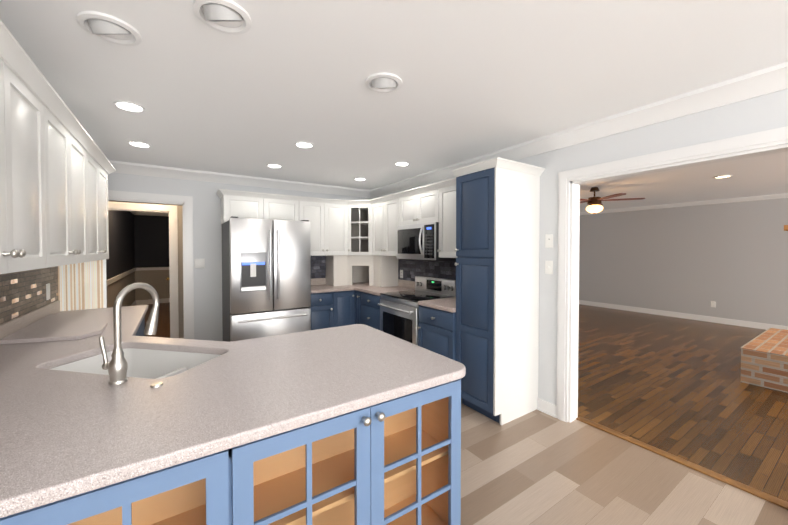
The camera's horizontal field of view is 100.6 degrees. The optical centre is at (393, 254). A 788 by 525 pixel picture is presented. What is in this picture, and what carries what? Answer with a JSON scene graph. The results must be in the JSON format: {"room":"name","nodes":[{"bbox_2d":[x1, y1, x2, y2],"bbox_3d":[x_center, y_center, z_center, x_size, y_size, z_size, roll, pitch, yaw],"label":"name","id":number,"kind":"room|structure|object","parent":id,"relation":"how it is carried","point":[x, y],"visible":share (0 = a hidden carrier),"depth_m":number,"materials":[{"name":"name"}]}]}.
{"room":"kitchen","nodes":[
{"label":"kitchen","id":0,"kind":"room"},
{"bbox_2d":[106,210,134,307],"bbox_3d":[-5.515,0.134,6.527,0.120,2.440,4.780,-1,1,-34],"label":"wall","id":1,"kind":"structure","parent":0,"point":[120,260],"depth_m":6.48,"materials":[{"name":"grey paint"}]},
{"bbox_2d":[107,268,135,285],"bbox_3d":[-5.452,0.415,6.573,0.029,0.075,4.779,-1,1,-34],"label":"trim","id":2,"kind":"structure","parent":1,"relation":"attached to","point":[116,278],"depth_m":6.11,"materials":[{"name":"white wood"}]},
{"bbox_2d":[108,201,183,337],"bbox_3d":[-3.340,0.158,5.029,5.750,2.440,0.120,-1,1,-34],"label":"wall","id":3,"kind":"structure","parent":0,"point":[180,270],"depth_m":5.01,"materials":[{"name":"grey paint"}]},
{"bbox_2d":[108,202,178,337],"bbox_3d":[-3.731,0.323,4.762,0.980,2.120,0.141,-1,1,-34],"label":"door frame","id":4,"kind":"structure","parent":3,"relation":"attached to","point":[171,210],"depth_m":4.93,"materials":[{"name":"white wood"}]},
{"bbox_2d":[134,215,169,299],"bbox_3d":[-6.048,0.090,9.113,5.750,2.440,0.120,-1,1,-34],"label":"wall","id":5,"kind":"structure","parent":0,"point":[151,241],"depth_m":8.75,"materials":[{"name":"grey paint"}]},
{"bbox_2d":[136,267,168,270],"bbox_3d":[-5.181,0.365,9.602,3.769,0.075,0.029,-1,1,-34],"label":"trim","id":6,"kind":"structure","parent":5,"relation":"attached to","point":[148,268],"depth_m":8.75,"materials":[{"name":"white"}]},
{"bbox_2d":[137,212,168,215],"bbox_3d":[-5.148,-1.097,9.582,3.710,0.079,0.060,-1,1,-34],"label":"crown molding","id":7,"kind":"structure","parent":5,"relation":"attached to","point":[150,213],"depth_m":8.72,"materials":[{"name":"white"}]},
{"bbox_2d":[136,298,169,304],"bbox_3d":[-5.185,1.242,9.622,3.769,0.120,0.015,-1,1,-34],"label":"baseboard","id":8,"kind":"structure","parent":5,"relation":"attached to","point":[165,300],"depth_m":8.73,"materials":[{"name":"white"}]},
{"bbox_2d":[84,172,371,340],"bbox_3d":[-1.871,0.165,4.624,3.750,2.440,0.120,-1,1,-34],"label":"wall","id":9,"kind":"structure","parent":0,"point":[207,235],"depth_m":4.19,"materials":[{"name":"white paint"}]},
{"bbox_2d":[97,190,193,338],"bbox_3d":[-2.969,0.337,3.894,0.990,2.120,0.168,-1,1,-34],"label":"door frame","id":10,"kind":"structure","parent":9,"relation":"attached to","point":[185,203],"depth_m":4.06,"materials":[{"name":"white wood"}]},
{"bbox_2d":[194,259,204,267],"bbox_3d":[-2.466,0.110,4.146,0.115,0.118,0.016,-1,1,-34],"label":"switch plate","id":11,"kind":"object","parent":9,"relation":"attached to","point":[199,263],"visible":1,"depth_m":4.15,"materials":[{"name":"white plastic"}]},
{"bbox_2d":[109,160,368,196],"bbox_3d":[-1.863,-0.995,4.483,3.390,0.114,0.092,-1,1,-34],"label":"crown molding","id":12,"kind":"structure","parent":9,"relation":"attached to","point":[121,167],"depth_m":4.27,"materials":[{"name":"white wood"}]},
{"bbox_2d":[220,190,267,223],"bbox_3d":[-1.955,-0.597,4.273,0.516,0.392,0.344,-1,1,-34],"label":"upper cabinet","id":13,"kind":"object","parent":9,"relation":"attached to","point":[240,204],"depth_m":4.11,"materials":[{"name":"white wood"}]},
{"bbox_2d":[268,194,299,220],"bbox_3d":[-1.619,-0.601,4.496,0.516,0.392,0.344,-1,1,-34],"label":"upper cabinet","id":14,"kind":"object","parent":9,"relation":"attached to","point":[280,207],"depth_m":4.38,"materials":[{"name":"white wood"}]},
{"bbox_2d":[300,196,319,255],"bbox_3d":[-1.223,-0.394,4.761,0.425,0.814,0.344,-1,1,-34],"label":"upper cabinet","id":15,"kind":"object","parent":9,"relation":"attached to","point":[309,207],"depth_m":4.61,"materials":[{"name":"white wood"}]},
{"bbox_2d":[311,256,325,284],"bbox_3d":[-0.941,0.234,5.157,1.320,0.455,0.019,-1,1,-34],"label":"backsplash","id":16,"kind":"structure","parent":9,"relation":"attached to","point":[318,263],"depth_m":5.01,"materials":[{"name":"tile"}]},
{"bbox_2d":[320,198,351,255],"bbox_3d":[-0.934,-0.397,4.929,0.469,0.814,0.384,-1,1,-34],"label":"upper cabinet","id":17,"kind":"object","parent":9,"relation":"attached to","point":[333,212],"depth_m":4.78,"materials":[{"name":"white wood"}]},
{"bbox_2d":[0,0,787,211],"bbox_3d":[0.610,-1.085,4.616,12.100,0.060,15.300,-1,1,-34],"label":"ceiling","id":18,"kind":"structure","parent":0,"point":[277,81],"depth_m":1.84,"materials":[{"name":"white paint"}]},
{"bbox_2d":[77,11,140,45],"bbox_3d":[-1.255,-1.008,1.449,0.216,0.122,0.216,-1,1,-34],"label":"ceiling light","id":19,"kind":"object","parent":18,"relation":"attached to","point":[102,25],"visible":0.98,"depth_m":1.40,"materials":[{"name":"white"}]},
{"bbox_2d":[113,100,144,111],"bbox_3d":[-1.806,-1.011,2.235,0.170,0.010,0.170,-1,1,-34],"label":"recessed light","id":20,"kind":"object","parent":18,"relation":"in","point":[128,106],"visible":0.98,"depth_m":2.22,"materials":[{"name":"white"}]},
{"bbox_2d":[128,141,150,147],"bbox_3d":[-2.365,-1.024,3.041,0.170,0.010,0.170,-1,1,-34],"label":"recessed light","id":21,"kind":"object","parent":18,"relation":"in","point":[140,144],"visible":0.94,"depth_m":3.03,"materials":[{"name":"white"}]},
{"bbox_2d":[193,0,250,34],"bbox_3d":[-0.713,-1.007,1.364,0.216,0.122,0.216,-1,1,-34],"label":"ceiling light","id":22,"kind":"object","parent":18,"relation":"attached to","point":[224,10],"visible":0.94,"depth_m":1.32,"materials":[{"name":"white"}]},
{"bbox_2d":[267,164,281,167],"bbox_3d":[-1.397,-1.037,3.826,0.170,0.010,0.170,-1,1,-34],"label":"recessed light","id":23,"kind":"object","parent":18,"relation":"in","point":[274,165],"visible":0.98,"depth_m":3.80,"materials":[{"name":"white"}]},
{"bbox_2d":[295,142,313,147],"bbox_3d":[-0.839,-1.024,3.056,0.170,0.010,0.170,-1,1,-34],"label":"recessed light","id":24,"kind":"object","parent":18,"relation":"in","point":[304,144],"visible":0.9,"depth_m":3.04,"materials":[{"name":"white"}]},
{"bbox_2d":[354,177,365,180],"bbox_3d":[-0.472,-1.049,4.547,0.170,0.010,0.170,-1,1,-34],"label":"recessed light","id":25,"kind":"object","parent":18,"relation":"in","point":[360,179],"visible":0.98,"depth_m":4.55,"materials":[{"name":"white"}]},
{"bbox_2d":[365,72,401,92],"bbox_3d":[-0.060,-1.016,1.917,0.216,0.122,0.216,-1,1,-34],"label":"ceiling light","id":26,"kind":"object","parent":18,"relation":"attached to","point":[381,80],"visible":0.98,"depth_m":1.87,"materials":[{"name":"white"}]},
{"bbox_2d":[395,162,408,165],"bbox_3d":[0.092,-1.036,3.733,0.170,0.010,0.170,-1,1,-34],"label":"recessed light","id":27,"kind":"object","parent":18,"relation":"in","point":[401,163],"visible":0.96,"depth_m":3.70,"materials":[{"name":"white"}]},
{"bbox_2d":[580,187,644,213],"bbox_3d":[3.147,-0.857,5.217,1.279,0.415,1.230,-1,1,-34],"label":"room ceiling fan","id":28,"kind":"object","parent":18,"relation":"hanging from","point":[594,203],"visible":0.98,"depth_m":5.11,"materials":[{"name":"brown metal"}]},
{"bbox_2d":[713,175,731,177],"bbox_3d":[4.417,-1.046,4.394,0.180,0.010,0.180,-1,1,-34],"label":"recessed light","id":29,"kind":"object","parent":18,"relation":"in","point":[723,176],"visible":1,"depth_m":4.36,"materials":[{"name":"white"}]},
{"bbox_2d":[135,302,787,524],"bbox_3d":[0.610,1.410,4.658,12.100,0.050,15.300,-1,1,-34],"label":"floor","id":30,"kind":"structure","parent":0,"point":[675,386],"depth_m":2.49,"materials":[{"name":"brown wood"}]},
{"bbox_2d":[135,316,144,335],"bbox_3d":[-2.338,0.984,2.503,0.606,0.872,1.278,-1,1,-34],"label":"base cabinet","id":31,"kind":"object","parent":30,"relation":"on","point":[140,332],"depth_m":2.92,"materials":[{"name":"blue wood"}]},
{"bbox_2d":[0,305,287,517],"bbox_3d":[-1.659,0.624,1.956,1.140,0.220,2.968,-1,1,-34],"label":"countertop","id":32,"kind":"structure","parent":31,"relation":"on","point":[73,422],"depth_m":1.12,"materials":[{"name":"white stone"}]},
{"bbox_2d":[0,314,106,343],"bbox_3d":[-2.300,0.495,2.330,0.442,0.025,1.050,-1,1,-34],"label":"board","id":33,"kind":"object","parent":32,"relation":"on","point":[51,327],"visible":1,"depth_m":2.10,"materials":[{"name":"beige stone"}]},
{"bbox_2d":[99,282,162,387],"bbox_3d":[-1.093,0.323,1.359,0.224,0.400,0.293,-1,1,-34],"label":"kitchen faucet","id":34,"kind":"object","parent":32,"relation":"on","point":[116,366],"visible":1,"depth_m":1.34,"materials":[{"name":"silver metal"}]},
{"bbox_2d":[222,216,310,341],"bbox_3d":[-1.613,0.482,4.131,0.900,1.822,0.895,-1,1,-34],"label":"fridge","id":35,"kind":"object","parent":30,"relation":"on","point":[266,277],"visible":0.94,"depth_m":3.78,"materials":[{"name":"grey metal"}]},
{"bbox_2d":[310,292,329,329],"bbox_3d":[-1.142,0.948,4.680,0.442,0.872,0.607,-1,1,-34],"label":"base cabinet","id":36,"kind":"object","parent":30,"relation":"on","point":[320,302],"depth_m":4.41,"materials":[{"name":"blue wood"}]},
{"bbox_2d":[311,284,352,293],"bbox_3d":[-1.032,0.488,4.730,0.690,0.040,0.633,-1,1,-34],"label":"countertop","id":37,"kind":"structure","parent":36,"relation":"on","point":[314,288],"depth_m":4.57,"materials":[{"name":"beige stone"}]},
{"bbox_2d":[326,255,397,286],"bbox_3d":[-0.495,0.238,4.954,0.807,0.452,0.807,-1,1,-34],"label":"appliance garage","id":38,"kind":"object","parent":37,"relation":"on","point":[372,270],"visible":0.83,"depth_m":4.88,"materials":[{"name":"white wood"}]},
{"bbox_2d":[248,391,419,524],"bbox_3d":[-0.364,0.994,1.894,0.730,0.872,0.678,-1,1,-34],"label":"base cabinet","id":39,"kind":"object","parent":30,"relation":"on","point":[396,461],"depth_m":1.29,"materials":[{"name":"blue wood"}]},
{"bbox_2d":[239,324,465,430],"bbox_3d":[-0.506,0.630,1.607,1.357,0.220,1.110,-1,1,-34],"label":"countertop","id":40,"kind":"structure","parent":39,"relation":"on","point":[314,376],"depth_m":1.49,"materials":[{"name":"white stone"}]},
{"bbox_2d":[330,291,353,327],"bbox_3d":[-0.872,0.945,4.834,0.406,0.872,0.648,-1,1,-34],"label":"base cabinet","id":41,"kind":"object","parent":30,"relation":"on","point":[341,314],"depth_m":4.58,"materials":[{"name":"blue wood"}]},
{"bbox_2d":[350,290,357,323],"bbox_3d":[-0.284,0.946,4.795,0.684,0.872,0.191,-1,1,-34],"label":"base cabinet","id":42,"kind":"object","parent":30,"relation":"on","point":[353,294],"depth_m":4.67,"materials":[{"name":"blue wood"}]},
{"bbox_2d":[358,291,417,329],"bbox_3d":[-0.068,0.950,4.520,0.627,0.872,0.590,-1,1,-34],"label":"base cabinet","id":43,"kind":"object","parent":30,"relation":"on","point":[368,307],"depth_m":4.34,"materials":[{"name":"blue wood"}]},
{"bbox_2d":[348,282,414,295],"bbox_3d":[-0.294,0.487,4.803,0.682,0.040,1.326,-1,1,-34],"label":"countertop","id":44,"kind":"structure","parent":43,"relation":"on","point":[360,286],"depth_m":4.55,"materials":[{"name":"beige stone"}]},
{"bbox_2d":[378,276,455,344],"bbox_3d":[0.261,0.847,3.925,0.690,1.100,0.758,-1,1,-34],"label":"range","id":45,"kind":"object","parent":30,"relation":"on","point":[399,314],"visible":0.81,"depth_m":3.82,"materials":[{"name":"grey metal"}]},
{"bbox_2d":[418,305,455,360],"bbox_3d":[0.662,0.969,3.420,0.627,0.872,0.524,-1,1,-34],"label":"base cabinet","id":46,"kind":"object","parent":30,"relation":"on","point":[436,328],"depth_m":3.20,"materials":[{"name":"blue wood"}]},
{"bbox_2d":[418,297,455,312],"bbox_3d":[0.658,0.510,3.410,0.637,0.040,0.525,-1,1,-34],"label":"countertop","id":47,"kind":"structure","parent":46,"relation":"on","point":[447,304],"depth_m":3.29,"materials":[{"name":"beige stone"}]},
{"bbox_2d":[452,157,544,424],"bbox_3d":[0.940,0.321,2.970,0.649,2.184,0.508,-1,1,-34],"label":"pantry cabinet","id":48,"kind":"object","parent":30,"relation":"on","point":[496,264],"visible":1,"depth_m":2.81,"materials":[{"name":"blue"}]},
{"bbox_2d":[576,416,787,509],"bbox_3d":[1.926,1.417,2.320,0.070,0.012,1.214,-1,1,-34],"label":"trim","id":49,"kind":"structure","parent":30,"relation":"on","point":[740,486],"depth_m":2.18,"materials":[{"name":"brown wood"}]},
{"bbox_2d":[740,328,787,392],"bbox_3d":[5.338,1.226,2.813,1.655,0.378,3.005,-1,1,-34],"label":"brick hearth","id":50,"kind":"object","parent":30,"relation":"on","point":[764,358],"visible":1,"depth_m":3.51,"materials":[{"name":"orange brick"}]},
{"bbox_2d":[372,89,787,404],"bbox_3d":[2.010,0.208,2.056,0.120,2.440,8.450,-1,1,-34],"label":"wall","id":51,"kind":"structure","parent":0,"point":[759,114],"depth_m":2.52,"materials":[{"name":"white paint"}]},
{"bbox_2d":[348,202,367,253],"bbox_3d":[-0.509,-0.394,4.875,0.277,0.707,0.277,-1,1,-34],"label":"upper cabinet","id":52,"kind":"object","parent":51,"relation":"attached to","point":[353,227],"depth_m":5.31,"materials":[{"name":"white wood"}]},
{"bbox_2d":[368,192,399,255],"bbox_3d":[-0.014,-0.392,4.638,0.384,0.814,0.763,-1,1,-34],"label":"upper cabinet","id":53,"kind":"object","parent":51,"relation":"attached to","point":[384,211],"depth_m":4.54,"materials":[{"name":"white wood"}]},
{"bbox_2d":[400,182,439,225],"bbox_3d":[0.424,-0.578,4.009,0.345,0.422,0.756,-1,1,-34],"label":"upper cabinet","id":54,"kind":"object","parent":51,"relation":"attached to","point":[421,205],"depth_m":3.86,"materials":[{"name":"white wood"}]},
{"bbox_2d":[397,222,455,260],"bbox_3d":[0.376,-0.148,3.985,0.456,0.428,0.750,-1,1,-34],"label":"microwave","id":55,"kind":"object","parent":54,"relation":"attached to","point":[417,241],"visible":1,"depth_m":3.80,"materials":[{"name":"grey metal"}]},
{"bbox_2d":[398,259,455,288],"bbox_3d":[0.338,0.246,4.448,0.019,0.455,2.614,-1,1,-34],"label":"backsplash","id":56,"kind":"structure","parent":51,"relation":"attached to","point":[411,269],"depth_m":4.38,"materials":[{"name":"tile"}]},
{"bbox_2d":[437,178,456,257],"bbox_3d":[0.780,-0.373,3.476,0.345,0.814,0.524,-1,1,-34],"label":"upper cabinet","id":57,"kind":"object","parent":51,"relation":"attached to","point":[447,224],"depth_m":3.47,"materials":[{"name":"white wood"}]},
{"bbox_2d":[537,398,556,410],"bbox_3d":[0.643,1.336,4.258,0.015,0.110,3.220,-1,1,-34],"label":"baseboard","id":58,"kind":"structure","parent":51,"relation":"attached to","point":[540,401],"depth_m":2.91,"materials":[{"name":"white wood"}]},
{"bbox_2d":[545,261,552,273],"bbox_3d":[1.370,0.114,2.896,0.016,0.118,0.072,-1,1,-34],"label":"switch plate","id":59,"kind":"object","parent":51,"relation":"attached to","point":[548,267],"visible":1,"depth_m":2.89,"materials":[{"name":"white plastic"}]},
{"bbox_2d":[545,234,552,247],"bbox_3d":[1.373,-0.121,2.895,0.006,0.118,0.072,-1,1,-34],"label":"switch plate","id":60,"kind":"object","parent":51,"relation":"attached to","point":[548,240],"visible":1,"depth_m":2.89,"materials":[{"name":"white plastic"}]},
{"bbox_2d":[366,61,787,197],"bbox_3d":[1.921,-0.953,1.978,0.092,0.114,8.450,-1,1,-34],"label":"crown molding","id":61,"kind":"structure","parent":51,"relation":"attached to","point":[768,80],"depth_m":2.28,"materials":[{"name":"white wood"}]},
{"bbox_2d":[557,126,787,421],"bbox_3d":[1.868,0.364,2.265,0.168,2.120,1.430,-1,1,-34],"label":"door frame","id":62,"kind":"structure","parent":51,"relation":"attached to","point":[768,142],"depth_m":2.74,"materials":[{"name":"white wood"}]},
{"bbox_2d":[579,198,787,325],"bbox_3d":[7.221,0.153,5.361,0.120,2.440,9.200,-1,1,-34],"label":"wall","id":63,"kind":"structure","parent":0,"point":[730,260],"depth_m":6.77,"materials":[{"name":"grey paint"}]},
{"bbox_2d":[579,300,787,329],"bbox_3d":[7.233,1.320,5.238,0.015,0.110,8.950,-1,1,-34],"label":"baseboard","id":64,"kind":"structure","parent":63,"relation":"attached to","point":[757,325],"depth_m":6.83,"materials":[{"name":"white wood"}]},
{"bbox_2d":[580,193,787,214],"bbox_3d":[7.201,-1.024,5.209,0.060,0.079,9.000,-1,1,-34],"label":"crown molding","id":65,"kind":"structure","parent":63,"relation":"attached to","point":[750,198],"depth_m":6.67,"materials":[{"name":"white wood"}]},
{"bbox_2d":[711,301,715,307],"bbox_3d":[6.377,0.994,6.532,0.007,0.120,0.075,-1,1,-34],"label":"outlet","id":66,"kind":"object","parent":63,"relation":"attached to","point":[713,303],"visible":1,"depth_m":6.53,"materials":[{"name":"white plastic"}]},
{"bbox_3d":[-1.149,0.241,0.034,0.120,2.440,8.570,-1,1,-34],"label":"wall","id":67,"kind":"structure","parent":0,"visible":0},
{"bbox_2d":[0,36,55,273],"bbox_3d":[-1.596,-0.351,1.125,0.347,0.848,0.993,-1,1,-34],"label":"upper cabinet","id":68,"kind":"object","parent":67,"relation":"attached to","point":[27,194],"depth_m":1.37,"materials":[{"name":"white wood"}]},
{"bbox_2d":[0,266,59,339],"bbox_3d":[-2.078,0.293,1.565,0.018,0.455,3.148,-1,1,-34],"label":"backsplash","id":69,"kind":"structure","parent":67,"relation":"attached to","point":[24,302],"depth_m":2.25,"materials":[{"name":"tile"}]},
{"bbox_2d":[46,283,49,299],"bbox_3d":[-2.781,0.298,2.631,0.007,0.130,0.080,-1,1,-34],"label":"electrical outlet","id":70,"kind":"object","parent":67,"relation":"attached to","point":[48,291],"visible":0.98,"depth_m":2.62,"materials":[{"name":"white plastic"}]},
{"bbox_2d":[52,96,91,265],"bbox_3d":[-2.082,-0.364,1.858,0.347,0.848,0.992,-1,1,-34],"label":"upper cabinet","id":71,"kind":"object","parent":67,"relation":"attached to","point":[56,167],"depth_m":1.97,"materials":[{"name":"white wood"}]},
{"bbox_2d":[58,259,106,310],"bbox_3d":[-2.813,0.270,2.954,0.327,0.451,0.019,-1,1,-34],"label":"curtain","id":72,"kind":"object","parent":67,"relation":"attached to","point":[82,286],"visible":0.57,"depth_m":2.95,"materials":[{"name":"beige fabric"}]},
{"bbox_2d":[92,148,111,260],"bbox_3d":[-2.552,-0.375,2.567,0.347,0.848,0.936,-1,1,-34],"label":"upper cabinet","id":73,"kind":"object","parent":67,"relation":"attached to","point":[100,170],"depth_m":2.70,"materials":[{"name":"white wood"}]}
]}

